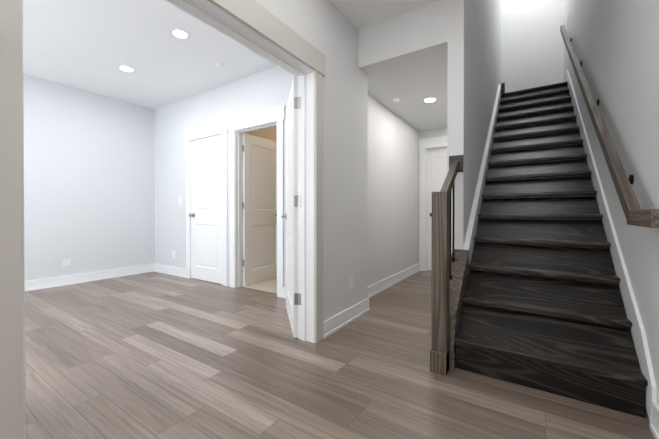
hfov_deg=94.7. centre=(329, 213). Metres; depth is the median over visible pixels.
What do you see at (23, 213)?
door frame
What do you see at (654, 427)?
baseboard
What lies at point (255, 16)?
door frame
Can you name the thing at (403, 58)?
ceiling soffit
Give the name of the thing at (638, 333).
skirt
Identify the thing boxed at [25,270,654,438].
floor
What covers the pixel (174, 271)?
baseboard
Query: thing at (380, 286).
baseboard
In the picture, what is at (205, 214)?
closet door
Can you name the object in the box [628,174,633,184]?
wall bracket
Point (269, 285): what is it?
floor
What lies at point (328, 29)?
wall
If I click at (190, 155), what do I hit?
door frame
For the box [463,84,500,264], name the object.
skirt
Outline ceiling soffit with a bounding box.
[358,0,447,130]
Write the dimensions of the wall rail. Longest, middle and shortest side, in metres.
4.760 x 0.070 x 0.042 m
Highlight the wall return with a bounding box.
[627,209,658,227]
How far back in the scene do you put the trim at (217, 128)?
4.10 m
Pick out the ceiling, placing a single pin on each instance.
(89, 45)
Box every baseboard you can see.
[25,264,154,291]
[154,264,185,277]
[283,287,285,297]
[323,298,369,338]
[368,263,419,297]
[649,401,658,438]
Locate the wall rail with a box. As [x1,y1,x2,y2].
[560,25,640,219]
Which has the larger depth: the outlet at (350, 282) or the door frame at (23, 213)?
the outlet at (350, 282)
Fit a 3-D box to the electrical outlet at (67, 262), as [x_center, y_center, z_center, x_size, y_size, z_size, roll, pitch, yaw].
[-3.547,0.657,4.093,0.009,0.085,0.085,0,0,33]
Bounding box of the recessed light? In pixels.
[423,97,436,102]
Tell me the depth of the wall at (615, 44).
1.75 m
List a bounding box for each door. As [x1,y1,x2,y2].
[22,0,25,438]
[189,135,221,283]
[242,133,276,285]
[281,77,300,337]
[428,148,446,269]
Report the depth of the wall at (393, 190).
4.07 m
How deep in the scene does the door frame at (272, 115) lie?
3.93 m
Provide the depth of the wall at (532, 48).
5.39 m
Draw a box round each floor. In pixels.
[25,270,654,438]
[242,277,276,292]
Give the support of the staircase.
on the floor at (153, 355)
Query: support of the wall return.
attached to the wall rail
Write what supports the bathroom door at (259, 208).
in the wall at (269, 88)
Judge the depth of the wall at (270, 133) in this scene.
4.59 m
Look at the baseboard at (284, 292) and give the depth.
3.47 m
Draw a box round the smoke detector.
[215,63,224,68]
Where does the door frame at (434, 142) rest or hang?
attached to the wall at (433, 133)
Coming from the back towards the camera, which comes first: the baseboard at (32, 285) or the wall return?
the baseboard at (32, 285)
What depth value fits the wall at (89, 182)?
4.26 m
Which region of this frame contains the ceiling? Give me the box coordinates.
[23,0,438,109]
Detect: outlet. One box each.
[62,259,70,265]
[349,276,352,289]
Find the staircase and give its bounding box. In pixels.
[430,82,647,417]
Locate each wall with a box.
[23,74,154,280]
[154,66,295,286]
[246,126,276,141]
[255,0,367,320]
[368,94,418,285]
[419,127,446,221]
[447,0,501,254]
[502,0,563,92]
[564,0,658,414]
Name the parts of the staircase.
landing post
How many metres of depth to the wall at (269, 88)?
4.59 m
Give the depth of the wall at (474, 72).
2.58 m
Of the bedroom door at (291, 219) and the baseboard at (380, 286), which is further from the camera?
the baseboard at (380, 286)
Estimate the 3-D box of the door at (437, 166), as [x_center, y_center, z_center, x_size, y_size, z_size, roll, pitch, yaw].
[1.978,-0.067,4.925,0.762,2.023,0.135,0,0,33]
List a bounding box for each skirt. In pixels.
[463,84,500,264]
[567,70,656,423]
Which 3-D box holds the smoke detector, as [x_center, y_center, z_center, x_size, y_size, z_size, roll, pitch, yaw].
[-1.268,-1.715,3.514,0.100,0.028,0.100,0,0,33]
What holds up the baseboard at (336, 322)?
attached to the wall at (328, 29)
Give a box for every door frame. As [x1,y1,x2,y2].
[0,0,325,438]
[190,134,221,187]
[228,105,284,297]
[419,136,446,270]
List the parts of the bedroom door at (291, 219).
double door jamb hinge leaves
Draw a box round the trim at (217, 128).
[184,120,227,285]

